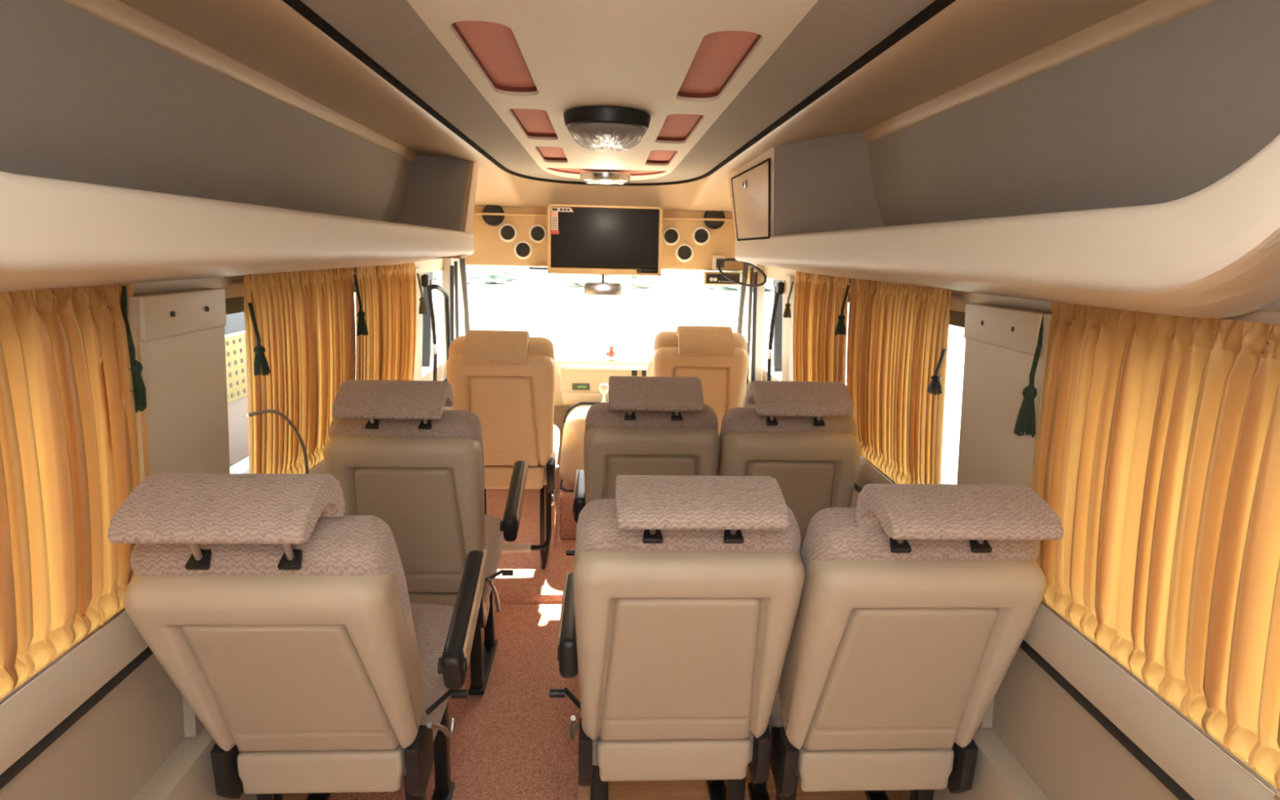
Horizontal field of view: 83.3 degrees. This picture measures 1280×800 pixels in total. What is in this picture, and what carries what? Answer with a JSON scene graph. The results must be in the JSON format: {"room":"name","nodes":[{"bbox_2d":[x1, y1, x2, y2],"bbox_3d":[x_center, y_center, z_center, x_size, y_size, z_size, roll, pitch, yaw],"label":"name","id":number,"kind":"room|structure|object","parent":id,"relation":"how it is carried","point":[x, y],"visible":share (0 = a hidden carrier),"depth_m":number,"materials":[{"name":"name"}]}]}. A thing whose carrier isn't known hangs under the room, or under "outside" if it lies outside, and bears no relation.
{"room":"vehicle interior","nodes":[
{"label":"vehicle interior","id":0,"kind":"room"},
{"bbox_2d":[0,258,451,799],"bbox_3d":[-1.049,0.213,1.810,0.257,2.100,5.350,1,12,-3],"label":"wall","id":1,"kind":"structure","parent":0,"point":[114,748],"depth_m":1.40,"materials":[{"name":"beige plastic"}]},
{"bbox_2d":[0,282,149,704],"bbox_3d":[-0.888,0.196,0.750,0.076,0.582,1.179,1,12,-3],"label":"curtain","id":2,"kind":"object","parent":1,"relation":"hanging from","point":[69,452],"visible":0.84,"depth_m":1.11,"materials":[{"name":"fabric"}]},
{"bbox_2d":[120,285,146,412],"bbox_3d":[-0.888,-0.088,1.259,0.028,0.220,0.028,1,12,-3],"label":"tieback","id":3,"kind":"object","parent":2,"relation":"attached to","point":[139,387],"visible":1,"depth_m":1.26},
{"bbox_2d":[0,646,153,790],"bbox_3d":[-0.953,0.495,1.336,0.020,0.022,4.280,1,12,-3],"label":"trim","id":4,"kind":"structure","parent":1,"relation":"attached to","point":[21,763],"depth_m":1.18,"materials":[{"name":"plastic"}]},
{"bbox_2d":[0,461,326,774],"bbox_3d":[-0.961,0.429,1.322,0.084,0.110,4.300,1,12,-3],"label":"trim","id":5,"kind":"structure","parent":1,"relation":"attached to","point":[27,717],"depth_m":1.15,"materials":[{"name":"beige"}]},
{"bbox_2d":[137,288,226,342],"bbox_3d":[-0.895,-0.173,1.422,0.018,0.082,0.285,1,12,-3],"label":"cover plate","id":6,"kind":"object","parent":1,"relation":"attached to","point":[165,315],"visible":1,"depth_m":1.39,"materials":[{"name":"beige plastic"}]},
{"bbox_2d":[131,727,284,799],"bbox_3d":[-0.923,1.169,0.620,0.068,0.458,2.620,1,12,-3],"label":"trim","id":7,"kind":"structure","parent":1,"relation":"attached to","point":[187,773],"depth_m":1.50,"materials":[{"name":"beige"}]},
{"bbox_2d":[225,296,248,473],"bbox_3d":[-1.055,-0.052,2.002,0.079,0.530,0.805,1,12,-3],"label":"window","id":8,"kind":"structure","parent":1,"relation":"in","point":[236,304],"depth_m":1.79,"materials":[{"name":"clear glass"}]},
{"bbox_2d":[0,0,479,292],"bbox_3d":[-0.736,-0.381,1.052,0.317,0.440,4.082,1,12,-3],"label":"luggage rack","id":9,"kind":"object","parent":1,"relation":"attached to","point":[134,149],"visible":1,"depth_m":1.18,"materials":[{"name":"beige"}]},
{"bbox_2d":[227,267,355,474],"bbox_3d":[-0.952,-0.080,2.069,0.053,0.582,0.767,1,12,-3],"label":"curtain","id":10,"kind":"object","parent":1,"relation":"hanging from","point":[305,320],"visible":0.76,"depth_m":1.97,"materials":[{"name":"fabric"}]},
{"bbox_2d":[247,302,271,375],"bbox_3d":[-0.896,-0.142,1.688,0.040,0.171,0.036,1,12,-3],"label":"tieback","id":11,"kind":"object","parent":10,"relation":"attached to","point":[260,363],"visible":1,"depth_m":1.69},
{"bbox_2d":[246,408,308,474],"bbox_3d":[-0.902,0.132,1.835,0.044,0.259,0.247,2,12,2],"label":"cable","id":12,"kind":"object","parent":10,"relation":"attached to","point":[285,417],"visible":0.89,"depth_m":1.83,"materials":[{"name":"rubber"}]},
{"bbox_2d":[353,275,368,336],"bbox_3d":[-0.925,-0.313,2.387,0.036,0.201,0.038,-4,13,-23],"label":"tieback","id":13,"kind":"object","parent":10,"relation":"attached to","point":[362,325],"visible":1,"depth_m":2.39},
{"bbox_2d":[352,262,416,380],"bbox_3d":[-0.987,-0.238,2.827,0.057,0.582,0.785,1,12,-3],"label":"curtain","id":14,"kind":"object","parent":1,"relation":"hanging from","point":[388,293],"visible":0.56,"depth_m":2.77,"materials":[{"name":"fabric"}]},
{"bbox_2d":[416,272,426,314],"bbox_3d":[-0.965,-0.470,3.185,0.035,0.180,0.039,-4,13,-23],"label":"tieback","id":15,"kind":"object","parent":14,"relation":"attached to","point":[422,305],"visible":1,"depth_m":3.18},
{"bbox_2d":[422,271,432,366],"bbox_3d":[-1.136,-0.334,3.634,0.086,0.645,0.510,1,12,-3],"label":"window","id":16,"kind":"structure","parent":1,"relation":"in","point":[427,325],"depth_m":3.86,"materials":[{"name":"clear glass"}]},
{"bbox_2d":[422,274,437,381],"bbox_3d":[-0.985,-0.312,3.385,0.039,0.551,0.087,4,12,12],"label":"belt","id":17,"kind":"object","parent":1,"relation":"attached to","point":[425,277],"visible":1,"depth_m":3.38,"materials":[{"name":"black fabric"}]},
{"bbox_2d":[430,284,450,381],"bbox_3d":[-0.976,-0.309,3.516,0.069,0.514,0.175,1,12,-3],"label":"handle","id":18,"kind":"object","parent":1,"relation":"attached to","point":[436,286],"visible":0.66,"depth_m":3.56,"materials":[{"name":"black plastic"}]},
{"bbox_2d":[441,258,465,379],"bbox_3d":[-1.044,-0.461,4.168,0.097,0.760,0.577,1,12,-3],"label":"trim","id":19,"kind":"structure","parent":1,"relation":"attached to","point":[446,262],"depth_m":3.92,"materials":[{"name":"beige"}]},
{"bbox_2d":[449,261,458,343],"bbox_3d":[-1.020,-0.415,3.993,0.055,0.703,0.246,1,12,-3],"label":"trim","id":20,"kind":"structure","parent":1,"relation":"attached to","point":[453,268],"depth_m":3.88,"materials":[{"name":"grey rubber"}]},
{"bbox_2d":[553,402,745,484],"bbox_3d":[-0.232,0.211,4.564,1.780,0.860,0.080,1,12,-3],"label":"trim","id":21,"kind":"structure","parent":1,"relation":"attached to","point":[559,411],"depth_m":4.50,"materials":[{"name":"beige"}]},
{"bbox_2d":[554,346,746,407],"bbox_3d":[-0.208,-0.130,4.166,1.600,0.320,0.520,1,12,-3],"label":"dashboard","id":22,"kind":"object","parent":1,"relation":"attached to","point":[580,371],"visible":0.31,"depth_m":3.94,"materials":[{"name":"beige"}]},
{"bbox_2d":[605,345,617,359],"bbox_3d":[-0.160,-0.270,4.047,0.064,0.076,0.064,1,12,-3],"label":"ornament","id":23,"kind":"object","parent":22,"relation":"on","point":[611,354],"visible":1,"depth_m":4.03,"materials":[{"name":"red plastic"}]},
{"bbox_2d":[646,355,653,376],"bbox_3d":[0.251,-0.129,3.792,0.438,0.350,0.284,1,12,-3],"label":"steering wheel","id":24,"kind":"object","parent":22,"relation":"attached to","point":[649,369],"visible":0.02,"depth_m":3.79,"materials":[{"name":"beige"}]},
{"bbox_2d":[283,764,900,799],"bbox_3d":[-0.116,1.170,2.029,2.060,0.120,5.400,1,12,-3],"label":"floor","id":25,"kind":"structure","parent":0,"point":[642,789],"depth_m":2.04,"materials":[{"name":"brown carpet"}]},
{"bbox_2d":[302,604,581,799],"bbox_3d":[-0.513,1.257,1.240,0.750,0.012,3.740,1,12,-3],"label":"carpet","id":26,"kind":"object","parent":25,"relation":"on","point":[510,741],"visible":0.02,"depth_m":2.29,"materials":[{"name":"carpet"}]},
{"bbox_2d":[107,473,488,799],"bbox_3d":[-0.628,0.600,1.592,0.539,1.103,0.857,1,12,-3],"label":"passenger seat","id":27,"kind":"object","parent":26,"relation":"on","point":[286,622],"visible":1,"depth_m":1.28,"materials":[{"name":"leather"}]},
{"bbox_2d":[129,515,424,718],"bbox_3d":[-0.667,0.452,1.411,0.436,0.544,0.336,1,12,-3],"label":"cushion","id":28,"kind":"object","parent":27,"relation":"on","point":[367,664],"depth_m":1.27,"materials":[{"name":"beige leather"}]},
{"bbox_2d":[238,603,454,774],"bbox_3d":[-0.690,0.697,1.792,0.415,0.180,0.500,1,12,-3],"label":"seat cushion","id":29,"kind":"object","parent":27,"relation":"on","point":[431,622],"depth_m":1.80,"materials":[{"name":"leather"}]},
{"bbox_2d":[323,379,528,694],"bbox_3d":[-0.655,0.435,2.378,0.539,1.103,0.736,1,12,-3],"label":"passenger seat","id":30,"kind":"object","parent":26,"relation":"on","point":[399,458],"visible":0.66,"depth_m":2.09,"materials":[{"name":"leather"}]},
{"bbox_2d":[328,409,485,549],"bbox_3d":[-0.696,0.301,2.215,0.436,0.578,0.225,1,12,-3],"label":"cushion","id":31,"kind":"object","parent":30,"relation":"on","point":[422,508],"depth_m":2.10,"materials":[{"name":"beige leather"}]},
{"bbox_2d":[484,514,503,594],"bbox_3d":[-0.715,0.562,2.522,0.415,0.180,0.500,1,12,-3],"label":"seat cushion","id":32,"kind":"object","parent":30,"relation":"on","point":[494,537],"depth_m":2.59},
{"bbox_2d":[485,484,576,604],"bbox_3d":[-0.202,0.715,3.839,1.700,0.050,1.525,1,12,-3],"label":"carpet","id":33,"kind":"object","parent":25,"relation":"on","point":[530,584],"visible":0.02,"depth_m":3.42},
{"bbox_2d":[445,329,559,568],"bbox_3d":[-0.592,0.222,3.255,0.438,1.136,0.760,1,12,-3],"label":"seat","id":34,"kind":"object","parent":33,"relation":"on","point":[506,379],"visible":0.79,"depth_m":2.99,"materials":[{"name":"leather"}]},
{"bbox_2d":[448,335,555,453],"bbox_3d":[-0.581,-0.004,3.084,0.436,0.552,0.228,1,12,-3],"label":"cushion","id":35,"kind":"object","parent":34,"relation":"on","point":[515,415],"depth_m":2.99,"materials":[{"name":"beige leather"}]},
{"bbox_2d":[538,424,559,484],"bbox_3d":[-0.599,0.245,3.392,0.415,0.180,0.500,1,12,-3],"label":"seat cushion","id":36,"kind":"object","parent":34,"relation":"on","point":[555,445],"depth_m":3.36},
{"bbox_2d":[551,464,558,547],"bbox_3d":[-0.425,0.521,3.586,0.043,0.423,0.091,1,12,-3],"label":"handbrake","id":37,"kind":"object","parent":33,"relation":"on","point":[554,495],"visible":0.75,"depth_m":3.55,"materials":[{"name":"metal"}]},
{"bbox_2d":[559,401,598,539],"bbox_3d":[-0.206,0.354,3.817,0.430,0.664,0.400,1,12,-3],"label":"seat","id":38,"kind":"object","parent":33,"relation":"on","point":[571,460],"visible":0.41,"depth_m":3.65,"materials":[{"name":"beige"}]},
{"bbox_2d":[599,383,608,402],"bbox_3d":[-0.187,-0.023,3.729,0.100,0.136,0.100,1,12,-3],"label":"lever","id":39,"kind":"object","parent":38,"relation":"on","point":[603,388],"visible":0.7,"depth_m":3.69,"materials":[{"name":"plastic"}]},
{"bbox_2d":[652,325,749,438],"bbox_3d":[0.262,0.169,3.602,0.438,1.136,0.760,1,12,-3],"label":"seat","id":40,"kind":"object","parent":33,"relation":"on","point":[718,356],"visible":0.37,"depth_m":3.27,"materials":[{"name":"beige leather"}]},
{"bbox_2d":[652,331,746,376],"bbox_3d":[0.274,-0.056,3.431,0.436,0.552,0.228,1,12,-3],"label":"cushion","id":41,"kind":"object","parent":40,"relation":"on","point":[664,340],"depth_m":3.29,"materials":[{"name":"beige leather"}]},
{"bbox_2d":[566,376,720,555],"bbox_3d":[-0.012,0.416,2.599,0.504,1.103,0.736,1,12,-3],"label":"passenger seat","id":42,"kind":"object","parent":25,"relation":"on","point":[648,425],"visible":0.44,"depth_m":2.28,"materials":[{"name":"leather"}]},
{"bbox_2d":[584,402,718,431],"bbox_3d":[0.031,0.283,2.440,0.436,0.578,0.225,1,12,-3],"label":"cushion","id":43,"kind":"object","parent":42,"relation":"on","point":[598,416],"depth_m":2.28,"materials":[{"name":"beige fabric"}]},
{"bbox_2d":[549,475,804,799],"bbox_3d":[0.039,0.613,1.679,0.516,1.095,0.835,1,12,-3],"label":"passenger seat","id":44,"kind":"object","parent":25,"relation":"on","point":[682,595],"visible":1,"depth_m":1.39,"materials":[{"name":"beige leather"}]},
{"bbox_2d":[591,731,753,765],"bbox_3d":[0.064,0.708,1.864,0.415,0.180,0.500,1,12,-3],"label":"seat cushion","id":45,"kind":"object","parent":44,"relation":"on","point":[751,735],"depth_m":1.63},
{"bbox_2d":[575,498,800,551],"bbox_3d":[0.084,0.455,1.514,0.436,0.561,0.290,1,12,-3],"label":"cushion","id":46,"kind":"object","parent":44,"relation":"on","point":[597,531],"depth_m":1.33,"materials":[{"name":"beige fabric"}]},
{"bbox_2d":[717,380,861,555],"bbox_3d":[0.463,0.432,2.574,0.438,1.103,0.736,1,12,-3],"label":"passenger seat","id":47,"kind":"object","parent":25,"relation":"on","point":[802,435],"visible":0.38,"depth_m":2.25,"materials":[{"name":"beige leather"}]},
{"bbox_2d":[717,407,857,475],"bbox_3d":[0.473,0.299,2.413,0.436,0.578,0.225,1,12,-3],"label":"cushion","id":48,"kind":"object","parent":47,"relation":"on","point":[736,421],"depth_m":2.26,"materials":[{"name":"beige leather"}]},
{"bbox_2d":[747,484,1063,799],"bbox_3d":[0.518,0.627,1.665,0.438,1.095,0.819,1,12,-3],"label":"passenger seat","id":49,"kind":"object","parent":25,"relation":"on","point":[917,602],"visible":0.98,"depth_m":1.37,"materials":[{"name":"beige leather"}]},
{"bbox_2d":[768,671,952,775],"bbox_3d":[0.508,0.722,1.847,0.415,0.180,0.500,1,12,-3],"label":"seat cushion","id":50,"kind":"object","parent":49,"relation":"on","point":[776,722],"depth_m":1.64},
{"bbox_2d":[778,506,1039,719],"bbox_3d":[0.529,0.469,1.497,0.436,0.561,0.290,1,12,-3],"label":"backrest","id":51,"kind":"object","parent":49,"relation":"on","point":[909,662],"depth_m":1.38,"materials":[{"name":"beige leather"}]},
{"bbox_2d":[465,205,743,271],"bbox_3d":[-0.186,-0.909,3.913,1.520,0.380,0.100,1,12,-3],"label":"speaker panel","id":52,"kind":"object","parent":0,"point":[490,250],"depth_m":3.90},
{"bbox_2d":[482,204,504,226],"bbox_3d":[-0.782,-0.986,3.835,0.116,0.116,0.028,1,12,-3],"label":"speaker","id":53,"kind":"object","parent":52,"relation":"attached to","point":[491,220],"visible":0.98,"depth_m":3.83},
{"bbox_2d":[498,222,517,242],"bbox_3d":[-0.709,-0.898,3.863,0.101,0.101,0.016,1,12,-3],"label":"speaker","id":54,"kind":"object","parent":52,"relation":"attached to","point":[508,232],"visible":1,"depth_m":3.86},
{"bbox_2d":[500,225,515,239],"bbox_3d":[-0.709,-0.899,3.865,0.077,0.077,0.012,1,12,-3],"label":"grille","id":55,"kind":"object","parent":54,"relation":"attached to","point":[507,232],"depth_m":3.86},
{"bbox_2d":[513,240,532,259],"bbox_3d":[-0.631,-0.810,3.885,0.101,0.101,0.016,1,12,-3],"label":"speaker","id":56,"kind":"object","parent":52,"relation":"attached to","point":[522,249],"visible":1,"depth_m":3.88},
{"bbox_2d":[515,242,529,257],"bbox_3d":[-0.631,-0.811,3.887,0.077,0.077,0.012,1,12,-3],"label":"grille","id":57,"kind":"object","parent":56,"relation":"attached to","point":[522,249],"depth_m":3.88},
{"bbox_2d":[528,223,547,243],"bbox_3d":[-0.549,-0.896,3.871,0.101,0.101,0.016,1,12,-3],"label":"speaker","id":58,"kind":"object","parent":52,"relation":"attached to","point":[537,233],"visible":1,"depth_m":3.87},
{"bbox_2d":[530,226,544,240],"bbox_3d":[-0.549,-0.896,3.873,0.077,0.077,0.012,1,12,-3],"label":"grille","id":59,"kind":"object","parent":58,"relation":"attached to","point":[537,233],"depth_m":3.87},
{"bbox_2d":[528,266,547,270],"bbox_3d":[-0.543,-0.713,3.901,0.115,0.012,0.030,1,12,-3],"label":"clip","id":60,"kind":"object","parent":52,"relation":"attached to","point":[530,268],"visible":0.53,"depth_m":3.89,"materials":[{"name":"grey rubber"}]},
{"bbox_2d":[459,257,748,334],"bbox_3d":[-0.206,-0.495,4.204,1.700,0.690,0.437,1,12,-3],"label":"window","id":61,"kind":"structure","parent":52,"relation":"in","point":[462,261],"depth_m":4.09,"materials":[{"name":"clear glass"}]},
{"bbox_2d":[546,204,662,275],"bbox_3d":[-0.186,-0.849,3.830,0.600,0.355,0.135,1,12,-3],"label":"television","id":62,"kind":"object","parent":52,"relation":"attached to","point":[583,239],"visible":1,"depth_m":3.79,"materials":[{"name":"black plastic"}]},
{"bbox_2d":[584,274,621,295],"bbox_3d":[-0.202,-0.636,3.929,0.200,0.127,0.088,1,12,-3],"label":"mirror","id":63,"kind":"object","parent":62,"relation":"attached to","point":[602,288],"visible":0.81,"depth_m":3.89,"materials":[{"name":"grey mirror"}]},
{"bbox_2d":[586,283,619,295],"bbox_3d":[-0.201,-0.599,3.894,0.184,0.062,0.004,1,12,-3],"label":"mirror glass","id":64,"kind":"object","parent":63,"relation":"attached to","point":[592,289],"depth_m":3.89,"materials":[{"name":"silver metal"}]},
{"bbox_2d":[662,226,679,245],"bbox_3d":[0.169,-0.890,3.907,0.101,0.101,0.016,1,12,-3],"label":"speaker","id":65,"kind":"object","parent":52,"relation":"attached to","point":[670,235],"visible":0.99,"depth_m":3.90},
{"bbox_2d":[664,228,678,243],"bbox_3d":[0.169,-0.890,3.909,0.077,0.077,0.012,1,12,-3],"label":"grille","id":66,"kind":"object","parent":65,"relation":"attached to","point":[671,235],"depth_m":3.90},
{"bbox_2d":[675,243,693,262],"bbox_3d":[0.244,-0.805,3.928,0.101,0.101,0.016,1,12,-3],"label":"speaker","id":67,"kind":"object","parent":52,"relation":"attached to","point":[684,252],"visible":1,"depth_m":3.92},
{"bbox_2d":[677,245,691,259],"bbox_3d":[0.244,-0.805,3.930,0.077,0.077,0.012,1,12,-3],"label":"grille","id":68,"kind":"object","parent":67,"relation":"attached to","point":[684,252],"depth_m":3.93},
{"bbox_2d":[692,226,710,245],"bbox_3d":[0.334,-0.893,3.914,0.101,0.101,0.016,1,12,-3],"label":"speaker","id":69,"kind":"object","parent":52,"relation":"attached to","point":[701,234],"visible":1,"depth_m":3.91},
{"bbox_2d":[694,228,708,243],"bbox_3d":[0.334,-0.893,3.916,0.077,0.077,0.012,1,12,-3],"label":"grille","id":70,"kind":"object","parent":69,"relation":"attached to","point":[701,235],"depth_m":3.91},
{"bbox_2d":[703,210,724,229],"bbox_3d":[0.402,-0.982,3.893,0.116,0.116,0.028,1,12,-3],"label":"speaker","id":71,"kind":"object","parent":52,"relation":"attached to","point":[712,224],"visible":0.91,"depth_m":3.88},
{"bbox_2d":[715,258,724,268],"bbox_3d":[0.438,-0.743,3.918,0.045,0.050,0.012,1,12,-3],"label":"socket","id":72,"kind":"object","parent":52,"relation":"attached to","point":[720,263],"depth_m":3.91,"materials":[{"name":"grey plastic"}]},
{"bbox_2d":[702,271,740,285],"bbox_3d":[0.449,-0.672,3.981,0.200,0.070,0.113,1,12,-3],"label":"radio unit","id":73,"kind":"object","parent":52,"relation":"attached to","point":[708,277],"visible":0.83,"depth_m":3.94,"materials":[{"name":"black plastic"}]},
{"bbox_2d":[711,255,766,287],"bbox_3d":[0.534,-0.696,3.888,0.306,0.161,0.060,7,13,27],"label":"cable","id":74,"kind":"object","parent":52,"relation":"attached to","point":[718,261],"visible":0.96,"depth_m":3.90,"materials":[{"name":"black rubber"}]},
{"bbox_2d":[118,0,1146,212],"bbox_3d":[-0.066,-0.604,1.456,1.800,0.163,4.900,1,12,-3],"label":"ceiling","id":75,"kind":"structure","parent":0,"point":[401,70],"depth_m":1.34,"materials":[{"name":"beige"}]},
{"bbox_2d":[451,20,537,92],"bbox_3d":[-0.261,-0.645,1.359,0.096,0.010,0.545,1,12,-3],"label":"ceiling inset","id":76,"kind":"structure","parent":75,"relation":"attached to","point":[495,46],"depth_m":1.35,"materials":[{"name":"red fabric"}]},
{"bbox_2d":[510,108,557,137],"bbox_3d":[-0.293,-0.784,2.026,0.096,0.010,0.510,1,12,-3],"label":"ceiling inset","id":77,"kind":"structure","parent":75,"relation":"attached to","point":[535,122],"depth_m":2.07,"materials":[{"name":"red fabric"}]},
{"bbox_2d":[535,146,567,160],"bbox_3d":[-0.323,-0.915,2.652,0.096,0.010,0.450,1,12,-3],"label":"ceiling inset","id":78,"kind":"structure","parent":75,"relation":"attached to","point":[557,153],"depth_m":2.74,"materials":[{"name":"red fabric"}]},
{"bbox_2d":[545,167,666,176],"bbox_3d":[-0.151,-1.036,3.253,0.540,0.010,0.360,1,12,-3],"label":"ceiling inset","id":79,"kind":"structure","parent":75,"relation":"attached to","point":[572,171],"depth_m":3.31,"materials":[{"name":"red fabric"}]},
{"bbox_2d":[579,171,631,184],"bbox_3d":[-0.157,-1.002,3.260,0.230,0.043,0.230,1,12,-3],"label":"ceiling lamp","id":80,"kind":"object","parent":79,"relation":"attached to","point":[589,177],"visible":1,"depth_m":3.18,"materials":[{"name":"silver metal"}]},
{"bbox_2d":[563,106,650,151],"bbox_3d":[-0.084,-0.681,1.827,0.220,0.085,0.220,1,12,-3],"label":"ceiling lamp","id":81,"kind":"object","parent":75,"relation":"attached to","point":[592,127],"visible":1,"depth_m":1.75,"materials":[{"name":"glass"}]},
{"bbox_2d":[645,150,677,163],"bbox_3d":[0.077,-0.910,2.672,0.096,0.010,0.450,1,12,-3],"label":"ceiling inset","id":82,"kind":"structure","parent":75,"relation":"attached to","point":[655,156],"depth_m":2.76,"materials":[{"name":"red fabric"}]},
{"bbox_2d":[656,113,703,141],"bbox_3d":[0.107,-0.779,2.046,0.096,0.010,0.510,1,12,-3],"label":"ceiling inset","id":83,"kind":"structure","parent":75,"relation":"attached to","point":[676,127],"depth_m":2.09,"materials":[{"name":"red fabric"}]},
{"bbox_2d":[676,31,761,97],"bbox_3d":[0.139,-0.640,1.379,0.096,0.010,0.545,1,12,-3],"label":"ceiling inset","id":84,"kind":"structure","parent":75,"relation":"attached to","point":[719,55],"depth_m":1.36,"materials":[{"name":"red fabric"}]},
{"bbox_2d":[745,265,1279,799],"bbox_3d":[0.857,0.236,1.906,0.257,2.100,5.350,1,12,-3],"label":"wall","id":85,"kind":"structure","parent":0,"point":[1064,749],"depth_m":1.48,"materials":[{"name":"beige plastic"}]},
{"bbox_2d":[746,267,757,384],"bbox_3d":[0.623,-0.395,4.076,0.055,0.703,0.246,1,12,-3],"label":"trim","id":86,"kind":"structure","parent":85,"relation":"attached to","point":[753,275],"depth_m":3.99,"materials":[{"name":"plastic"}]},
{"bbox_2d":[742,262,764,384],"bbox_3d":[0.631,-0.440,4.253,0.097,0.760,0.577,1,12,-3],"label":"window","id":87,"kind":"structure","parent":85,"relation":"attached to","point":[760,290],"depth_m":4.00,"materials":[{"name":"beige"}]},
{"bbox_2d":[767,281,783,381],"bbox_3d":[0.648,-0.292,3.468,0.038,0.551,0.088,-3,12,-18],"label":"belt","id":88,"kind":"object","parent":85,"relation":"attached to","point":[780,286],"visible":0.99,"depth_m":3.46,"materials":[{"name":"black fabric"}]},
{"bbox_2d":[773,279,782,371],"bbox_3d":[0.774,-0.311,3.731,0.086,0.645,0.510,1,12,-3],"label":"window","id":89,"kind":"structure","parent":85,"relation":"in","point":[777,337],"depth_m":3.95,"materials":[{"name":"clear glass"}]},
{"bbox_2d":[792,271,851,383],"bbox_3d":[0.705,-0.207,2.862,0.056,0.582,0.729,1,12,-3],"label":"curtain","id":90,"kind":"object","parent":85,"relation":"hanging from","point":[819,353],"visible":0.59,"depth_m":2.79,"materials":[{"name":"fabric"}]},
{"bbox_2d":[782,281,794,318],"bbox_3d":[0.657,-0.442,3.180,0.040,0.161,0.036,1,12,-3],"label":"tieback","id":91,"kind":"object","parent":90,"relation":"attached to","point":[787,313],"visible":1,"depth_m":3.18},
{"bbox_2d":[846,278,963,484],"bbox_3d":[0.741,-0.057,2.142,0.055,0.580,0.742,1,12,-2],"label":"curtain","id":92,"kind":"object","parent":85,"relation":"hanging from","point":[898,334],"visible":0.8,"depth_m":2.06,"materials":[{"name":"fabric"}]},
{"bbox_2d":[835,284,849,335],"bbox_3d":[0.691,-0.306,2.455,0.040,0.171,0.032,1,12,-3],"label":"tieback","id":93,"kind":"object","parent":92,"relation":"attached to","point":[840,328],"visible":1,"depth_m":2.45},
{"bbox_2d":[926,348,946,395],"bbox_3d":[0.731,-0.070,1.764,0.038,0.112,0.033,1,12,-3],"label":"tieback","id":94,"kind":"object","parent":92,"relation":"attached to","point":[935,385],"visible":1,"depth_m":1.76,"materials":[{"name":"black fabric"}]},
{"bbox_2d":[941,310,965,484],"bbox_3d":[0.849,-0.029,2.098,0.079,0.530,0.805,1,12,-3],"label":"window","id":95,"kind":"structure","parent":85,"relation":"in","point":[957,318],"depth_m":1.89,"materials":[{"name":"clear glass"}]},
{"bbox_2d":[899,725,1048,799],"bbox_3d":[0.827,1.191,0.708,0.068,0.458,2.620,1,12,-3],"label":"trim","id":96,"kind":"structure","parent":85,"relation":"attached to","point":[997,775],"depth_m":1.56,"materials":[{"name":"beige"}]},
{"bbox_2d":[964,302,1042,355],"bbox_3d":[0.753,-0.153,1.505,0.016,0.082,0.285,1,12,-3],"label":"cover plate","id":97,"kind":"object","parent":85,"relation":"attached to","point":[1016,330],"visible":1,"depth_m":1.48,"materials":[{"name":"beige plastic"}]},
{"bbox_2d":[728,0,1279,318],"bbox_3d":[0.625,-0.370,1.159,0.335,0.436,4.160,1,12,-3],"label":"luggage rack","id":98,"kind":"object","parent":85,"relation":"attached to","point":[1130,160],"visible":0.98,"depth_m":1.08,"materials":[{"name":"beige"}]},
{"bbox_2d":[853,482,1195,799],"bbox_3d":[0.801,0.517,1.425,0.020,0.022,4.280,1,12,-3],"label":"trim","id":99,"kind":"structure","parent":85,"relation":"attached to","point":[1179,792],"depth_m":1.23,"materials":[{"name":"plastic"}]},
{"bbox_2d":[854,456,1275,799],"bbox_3d":[0.813,0.451,1.411,0.084,0.110,4.300,1,12,-3],"label":"trim","id":100,"kind":"structure","parent":85,"relation":"attached to","point":[1205,771],"depth_m":1.14,"materials":[{"name":"beige"}]},
{"bbox_2d":[1031,301,1279,794],"bbox_3d":[0.803,0.216,0.833,0.083,0.580,1.175,1,12,-2],"label":"curtain","id":101,"kind":"object","parent":85,"relation":"hanging from","point":[1157,456],"visible":0.94,"depth_m":1.06,"materials":[{"name":"fabric"}]},
{"bbox_2d":[1013,313,1043,437],"bbox_3d":[0.749,-0.046,1.373,0.036,0.236,0.035,1,12,-3],"label":"tieback","id":102,"kind":"object","parent":101,"relation":"attached to","point":[1025,421],"visible":1,"depth_m":1.38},
{"label":"outside","id":103,"kind":"structure","parent":0,"visible":0},
{"bbox_2d":[224,266,965,482],"bbox_3d":[-1.682,-5.073,34.654,140.000,0.001,150.000,1,12,-3],"label":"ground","id":104,"kind":"structure","parent":103,"point":[540,304],"depth_m":23.65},
{"bbox_2d":[224,311,248,464],"bbox_3d":[-3.906,-0.575,6.443,0.112,2.530,2.400,1,12,-3],"label":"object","id":105,"kind":"structure","parent":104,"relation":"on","point":[235,344],"depth_m":6.97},
{"bbox_2d":[227,395,248,464],"bbox_3d":[-3.943,0.370,6.639,0.080,0.600,2.400,1,12,-3],"label":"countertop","id":106,"kind":"structure","parent":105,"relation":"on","point":[237,419],"depth_m":7.03,"materials":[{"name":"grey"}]},
{"bbox_2d":[432,265,527,284],"bbox_3d":[-10.053,-7.964,43.173,5.426,1.842,5.560,-9,16,-41],"label":"bush","id":107,"kind":"object","parent":104,"relation":"on","point":[476,274],"visible":0.46,"depth_m":41.84,"materials":[{"name":"green plant"}]},
{"bbox_2d":[560,269,674,288],"bbox_3d":[-1.375,-7.734,42.328,6.783,2.123,5.667,1,12,-3],"label":"bush","id":108,"kind":"object","parent":104,"relation":"on","point":[627,282],"visible":0.33,"depth_m":40.80,"materials":[{"name":"green plant"}]},
{"bbox_2d":[689,270,773,291],"bbox_3d":[6.734,-7.705,42.941,7.526,2.179,5.800,1,12,-3],"label":"bush","id":109,"kind":"object","parent":104,"relation":"on","point":[769,285],"visible":0.14,"depth_m":41.22,"materials":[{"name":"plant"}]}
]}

